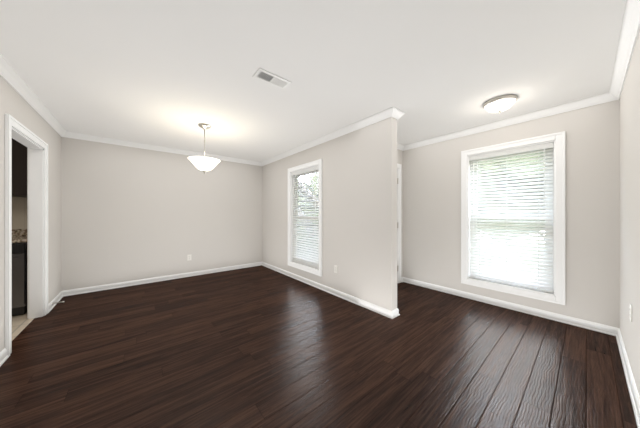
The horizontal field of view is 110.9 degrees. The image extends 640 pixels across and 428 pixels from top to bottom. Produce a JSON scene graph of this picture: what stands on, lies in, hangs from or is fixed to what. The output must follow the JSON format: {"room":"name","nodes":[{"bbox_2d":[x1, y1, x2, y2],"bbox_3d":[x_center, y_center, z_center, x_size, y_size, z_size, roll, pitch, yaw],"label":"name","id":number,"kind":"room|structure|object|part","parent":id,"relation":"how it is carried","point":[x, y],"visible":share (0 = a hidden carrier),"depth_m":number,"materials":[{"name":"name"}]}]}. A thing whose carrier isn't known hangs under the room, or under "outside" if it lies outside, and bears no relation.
{"room":"empty living room","nodes":[
{"label":"empty living room","id":0,"kind":"room"},
{"bbox_2d":[12,312,33,339],"bbox_3d":[-3.968,1.250,1.227,2.690,0.060,3.190,0,0,-40],"label":"floor","id":1,"kind":"structure","parent":0,"point":[20,323],"depth_m":2.46,"materials":[{"name":"beige tile"}]},
{"bbox_2d":[12,242,26,315],"bbox_3d":[-3.970,0.784,2.718,0.642,0.868,0.646,0,0,-40],"label":"base cabinet","id":2,"kind":"object","parent":1,"relation":"on","point":[19,249],"depth_m":2.62,"materials":[{"name":"brown wood"}]},
{"bbox_3d":[-3.809,0.780,2.494,0.596,0.856,0.096,0,0,-40],"label":"panel","id":3,"kind":"part","parent":2,"relation":"part of","materials":[{"name":"metal"}]},
{"bbox_2d":[12,238,26,315],"bbox_3d":[-3.954,0.733,2.669,0.600,0.765,0.623,0,0,-40],"label":"dishwasher","id":4,"kind":"object","parent":2,"relation":"in","point":[19,248],"depth_m":2.62,"materials":[{"name":"silver metal"}]},
{"bbox_2d":[12,234,26,241],"bbox_3d":[-4.638,0.324,2.175,2.424,0.038,0.630,0,0,-40],"label":"countertop","id":5,"kind":"structure","parent":2,"relation":"on","point":[24,239],"depth_m":2.66,"materials":[{"name":"beige stone"}]},
{"bbox_2d":[0,75,60,351],"bbox_3d":[-1.452,0.000,0.311,0.100,2.440,7.570,0,0,-40],"label":"wall","id":6,"kind":"structure","parent":0,"point":[16,106],"depth_m":2.58,"materials":[{"name":"beige paint"}]},
{"bbox_2d":[0,348,6,361],"bbox_3d":[-0.871,1.179,-0.302,0.013,0.082,5.645,0,0,-40],"label":"baseboard","id":7,"kind":"structure","parent":6,"relation":"attached to","point":[3,353],"depth_m":1.83,"materials":[{"name":"white paint"}]},
{"bbox_2d":[5,113,47,355],"bbox_3d":[-3.052,0.182,2.251,0.143,2.075,1.070,0,0,-40],"label":"trim","id":8,"kind":"structure","parent":6,"relation":"attached to","point":[37,226],"depth_m":2.57,"materials":[{"name":"white paint"}]},
{"bbox_2d":[0,54,67,137],"bbox_3d":[-1.426,-1.181,0.410,0.065,0.078,7.450,0,0,-40],"label":"crown molding","id":9,"kind":"structure","parent":6,"relation":"attached to","point":[7,72],"depth_m":2.19,"materials":[{"name":"white paint"}]},
{"bbox_2d":[48,291,62,309],"bbox_3d":[-3.579,1.179,2.971,0.013,0.082,0.712,0,0,-40],"label":"baseboard","id":10,"kind":"structure","parent":6,"relation":"attached to","point":[60,294],"depth_m":2.99,"materials":[{"name":"white paint"}]},
{"bbox_2d":[61,137,261,290],"bbox_3d":[-3.656,0.000,3.478,6.040,2.440,0.120,0,0,-40],"label":"wall","id":11,"kind":"structure","parent":0,"point":[130,213],"depth_m":3.91,"materials":[{"name":"beige paint"}]},
{"bbox_2d":[12,138,26,197],"bbox_3d":[-4.125,-0.610,2.781,0.800,0.760,0.350,0,0,-40],"label":"upper cabinet","id":12,"kind":"object","parent":11,"relation":"attached to","point":[19,151],"depth_m":2.80,"materials":[{"name":"brown wood"}]},
{"bbox_2d":[12,230,26,237],"bbox_3d":[-4.833,0.255,2.410,2.424,0.100,0.020,0,0,-40],"label":"backsplash","id":13,"kind":"structure","parent":11,"relation":"attached to","point":[15,233],"depth_m":2.99,"materials":[{"name":"brown stone"}]},
{"bbox_2d":[63,262,261,294],"bbox_3d":[-2.608,1.179,4.258,3.150,0.082,0.013,0,0,-40],"label":"baseboard","id":14,"kind":"structure","parent":11,"relation":"attached to","point":[66,292],"depth_m":3.92,"materials":[{"name":"white paint"}]},
{"bbox_2d":[68,132,259,165],"bbox_3d":[-2.579,-1.181,4.248,3.000,0.078,0.065,0,0,-40],"label":"crown molding","id":15,"kind":"structure","parent":11,"relation":"attached to","point":[73,135],"depth_m":3.89,"materials":[{"name":"white paint"}]},
{"bbox_2d":[0,0,625,161],"bbox_3d":[-0.692,-1.270,1.017,7.470,0.100,7.690,0,0,-40],"label":"ceiling","id":16,"kind":"structure","parent":0,"point":[169,73],"depth_m":1.77,"materials":[{"name":"white paint"}]},
{"bbox_2d":[188,123,220,173],"bbox_3d":[-1.588,-0.882,3.034,0.402,0.673,0.402,0,0,-40],"label":"pendant lamp","id":17,"kind":"object","parent":16,"relation":"hanging from","point":[204,164],"visible":1,"depth_m":2.95,"materials":[{"name":"white glass"}]},
{"bbox_3d":[-1.588,-0.670,3.034,0.402,0.149,0.402,0,0,-40],"label":"lamp shade","id":18,"kind":"part","parent":17,"relation":"part of","materials":[{"name":"white glass"}]},
{"bbox_2d":[252,68,291,89],"bbox_3d":[-0.429,-1.213,1.994,0.315,0.014,0.150,0,0,-40],"label":"ceiling vent","id":19,"kind":"object","parent":16,"relation":"in","point":[263,75],"visible":1,"depth_m":1.98,"materials":[{"name":"white metal"}]},
{"bbox_2d":[483,94,517,112],"bbox_3d":[1.944,-1.155,2.387,0.292,0.129,0.292,0,0,-40],"label":"flush-mount light","id":20,"kind":"object","parent":16,"relation":"attached to","point":[499,104],"visible":1,"depth_m":2.32,"materials":[{"name":"white glass"}]},
{"bbox_2d":[0,258,637,427],"bbox_3d":[0.344,1.250,1.875,4.780,0.060,7.690,0,0,-40],"label":"floor","id":21,"kind":"structure","parent":0,"point":[260,346],"depth_m":1.80,"materials":[{"name":"brown wood"}]},
{"bbox_2d":[48,265,399,318],"bbox_3d":[-1.350,1.212,3.019,3.482,0.016,3.501,0,0,-40],"label":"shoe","id":22,"kind":"object","parent":21,"relation":"on","point":[51,308],"visible":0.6,"depth_m":3.56,"materials":[{"name":"white paint"}]},
{"bbox_2d":[0,281,639,427],"bbox_3d":[0.881,1.212,1.155,4.544,0.016,5.632,0,0,-40],"label":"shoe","id":23,"kind":"object","parent":21,"relation":"on","point":[624,368],"visible":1,"depth_m":2.23,"materials":[{"name":"white paint"}]},
{"bbox_2d":[262,117,396,310],"bbox_3d":[-0.225,0.000,3.974,0.120,2.440,3.490,0,0,-40],"label":"wall","id":24,"kind":"structure","parent":0,"point":[359,208],"depth_m":3.06,"materials":[{"name":"beige paint"}]},
{"bbox_2d":[288,159,321,276],"bbox_3d":[-0.246,0.060,3.995,0.167,1.900,1.030,0,0,-40],"label":"window","id":25,"kind":"structure","parent":24,"relation":"in","point":[307,268],"depth_m":4.06,"materials":[{"name":"white paint"}]},
{"bbox_2d":[291,166,318,268],"bbox_3d":[-0.270,0.055,3.975,0.080,1.704,0.842,0,0,-40],"label":"window blind","id":26,"kind":"object","parent":25,"relation":"attached to","point":[304,254],"visible":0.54,"depth_m":3.96,"materials":[{"name":"white plastic"}]},
{"bbox_3d":[-0.221,0.060,4.016,0.101,1.718,0.848,0,0,-40],"label":"window sash","id":27,"kind":"part","parent":25,"relation":"part of","materials":[{"name":"white plastic"}]},
{"bbox_2d":[262,262,393,316],"bbox_3d":[-0.272,1.179,3.926,0.013,0.082,3.503,0,0,-40],"label":"baseboard","id":28,"kind":"structure","parent":24,"relation":"attached to","point":[390,313],"depth_m":3.24,"materials":[{"name":"white paint"}]},
{"bbox_2d":[260,106,399,165],"bbox_3d":[-0.271,-1.181,3.892,0.075,0.078,3.555,0,0,-40],"label":"crown molding","id":29,"kind":"structure","parent":24,"relation":"attached to","point":[393,112],"depth_m":3.17,"materials":[{"name":"white paint"}]},
{"bbox_2d":[334,265,337,272],"bbox_3d":[0.239,0.830,3.312,0.008,0.114,0.070,0,0,-40],"label":"outlet","id":30,"kind":"object","parent":24,"relation":"attached to","point":[335,269],"visible":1,"depth_m":3.31,"materials":[{"name":"white plastic"}]},
{"bbox_2d":[394,308,398,315],"bbox_3d":[0.725,1.179,2.915,0.033,0.082,0.673,0,0,-40],"label":"baseboard","id":31,"kind":"structure","parent":24,"relation":"attached to","point":[396,311],"depth_m":2.63,"materials":[{"name":"white paint"}]},
{"bbox_2d":[396,110,404,119],"bbox_3d":[0.791,-1.181,2.876,0.085,0.078,0.635,0,0,-40],"label":"crown molding","id":32,"kind":"structure","parent":24,"relation":"attached to","point":[402,113],"depth_m":2.64,"materials":[{"name":"white paint"}]},
{"bbox_2d":[397,149,402,276],"bbox_3d":[0.968,0.000,3.630,1.280,2.440,0.120,0,0,-40],"label":"wall","id":33,"kind":"structure","parent":0,"point":[399,156],"depth_m":3.96,"materials":[{"name":"beige paint"}]},
{"bbox_2d":[397,163,400,282],"bbox_3d":[1.035,0.168,3.653,1.002,2.105,0.206,0,0,-40],"label":"entry door","id":34,"kind":"structure","parent":33,"relation":"in","point":[398,223],"depth_m":3.89,"materials":[{"name":"white paint"}]},
{"bbox_2d":[397,142,403,150],"bbox_3d":[1.000,-1.181,3.536,1.210,0.078,0.065,0,0,-40],"label":"crown molding","id":35,"kind":"structure","parent":33,"relation":"attached to","point":[399,146],"depth_m":3.87,"materials":[{"name":"white paint"}]},
{"bbox_2d":[403,99,619,327],"bbox_3d":[2.309,0.000,3.131,0.150,2.440,2.600,0,0,-40],"label":"wall","id":36,"kind":"structure","parent":0,"point":[431,213],"depth_m":2.46,"materials":[{"name":"beige paint"}]},
{"bbox_2d":[404,94,603,150],"bbox_3d":[2.191,-1.181,3.104,0.065,0.078,2.250,0,0,-40],"label":"crown molding","id":37,"kind":"structure","parent":36,"relation":"attached to","point":[598,99],"depth_m":2.76,"materials":[{"name":"white paint"}]},
{"bbox_2d":[401,277,615,333],"bbox_3d":[2.221,1.179,3.089,0.040,0.082,2.310,0,0,-40],"label":"baseboard","id":38,"kind":"structure","parent":36,"relation":"attached to","point":[561,317],"depth_m":2.74,"materials":[{"name":"white paint"}]},
{"bbox_2d":[461,131,564,304],"bbox_3d":[2.482,0.048,2.916,0.197,1.945,1.030,0,0,-40],"label":"window","id":39,"kind":"structure","parent":36,"relation":"in","point":[557,296],"depth_m":2.68,"materials":[{"name":"white paint"}]},
{"bbox_2d":[469,142,552,292],"bbox_3d":[2.447,0.043,2.887,0.080,1.749,0.842,0,0,-40],"label":"window blind","id":40,"kind":"object","parent":39,"relation":"attached to","point":[528,277],"visible":0.9,"depth_m":2.83,"materials":[{"name":"white plastic"}]},
{"bbox_3d":[2.519,0.048,2.947,0.101,1.763,0.848,0,0,-40],"label":"window sash","id":41,"kind":"part","parent":39,"relation":"part of","materials":[{"name":"white plastic"}]},
{"bbox_2d":[620,30,639,396],"bbox_3d":[2.039,0.000,1.317,2.580,2.440,0.150,0,0,-40],"label":"wall","id":42,"kind":"structure","parent":0,"point":[630,197],"depth_m":1.61,"materials":[{"name":"beige paint"}]},
{"bbox_2d":[604,0,639,102],"bbox_3d":[1.898,-1.181,1.340,2.765,0.078,0.065,0,0,-40],"label":"crown molding","id":43,"kind":"structure","parent":42,"relation":"attached to","point":[630,29],"depth_m":1.56,"materials":[{"name":"white paint"}]},
{"bbox_2d":[616,327,639,420],"bbox_3d":[1.936,1.179,1.337,2.713,0.082,0.013,0,0,-40],"label":"baseboard","id":44,"kind":"structure","parent":42,"relation":"attached to","point":[630,375],"depth_m":1.59,"materials":[{"name":"white paint"}]},
{"bbox_2d":[629,304,631,321],"bbox_3d":[2.269,0.720,1.611,0.070,0.114,0.008,0,0,-40],"label":"outlet","id":45,"kind":"object","parent":42,"relation":"attached to","point":[630,310],"visible":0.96,"depth_m":1.60,"materials":[{"name":"white plastic"}]},
{"label":"outside","id":46,"kind":"structure","parent":0,"visible":0},
{"bbox_2d":[477,240,544,274],"bbox_3d":[2.592,4.320,8.633,75.000,0.200,70.000,0,0,-40],"label":"ground","id":47,"kind":"structure","parent":46,"point":[513,253],"depth_m":24.16,"materials":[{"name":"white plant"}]},
{"bbox_3d":[2.144,1.456,11.007,3.045,5.554,3.153,0,0,-40],"label":"trunk","id":48,"kind":"object","parent":47,"relation":"on","visible":0},
{"bbox_2d":[310,172,318,197],"bbox_3d":[2.127,-0.890,11.100,5.104,4.543,5.787,0,0,-40],"label":"tree","id":49,"kind":"object","parent":48,"relation":"attached to","point":[314,183],"depth_m":10.28,"materials":[{"name":"green plant"}]},
{"bbox_3d":[5.306,0.949,9.065,2.888,6.566,3.668,0,0,-40],"label":"trunk","id":50,"kind":"object","parent":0,"visible":0},
{"bbox_2d":[477,159,544,242],"bbox_3d":[5.357,-1.662,9.111,5.753,5.383,7.086,0,0,-40],"label":"tree","id":51,"kind":"object","parent":50,"relation":"attached to","point":[501,200],"depth_m":6.31,"materials":[{"name":"green plant"}]},
{"bbox_3d":[8.282,0.546,6.612,4.040,7.369,2.946,0,0,-40],"label":"trunk","id":52,"kind":"object","parent":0,"visible":0},
{"bbox_2d":[497,152,543,202],"bbox_3d":[8.028,-2.091,6.769,7.050,5.952,6.673,0,0,-40],"label":"tree","id":53,"kind":"object","parent":52,"relation":"attached to","point":[525,175],"depth_m":5.54,"materials":[{"name":"green plant"}]},
{"bbox_3d":[-1.103,2.233,11.400,3.006,4.013,1.834,0,0,-40],"label":"trunk","id":54,"kind":"object","parent":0,"visible":0},
{"bbox_2d":[297,191,317,257],"bbox_3d":[-1.179,0.945,11.078,5.241,4.363,5.223,0,0,-40],"label":"tree","id":55,"kind":"object","parent":54,"relation":"attached to","point":[310,220],"depth_m":8.76,"materials":[{"name":"green plant"}]}
]}

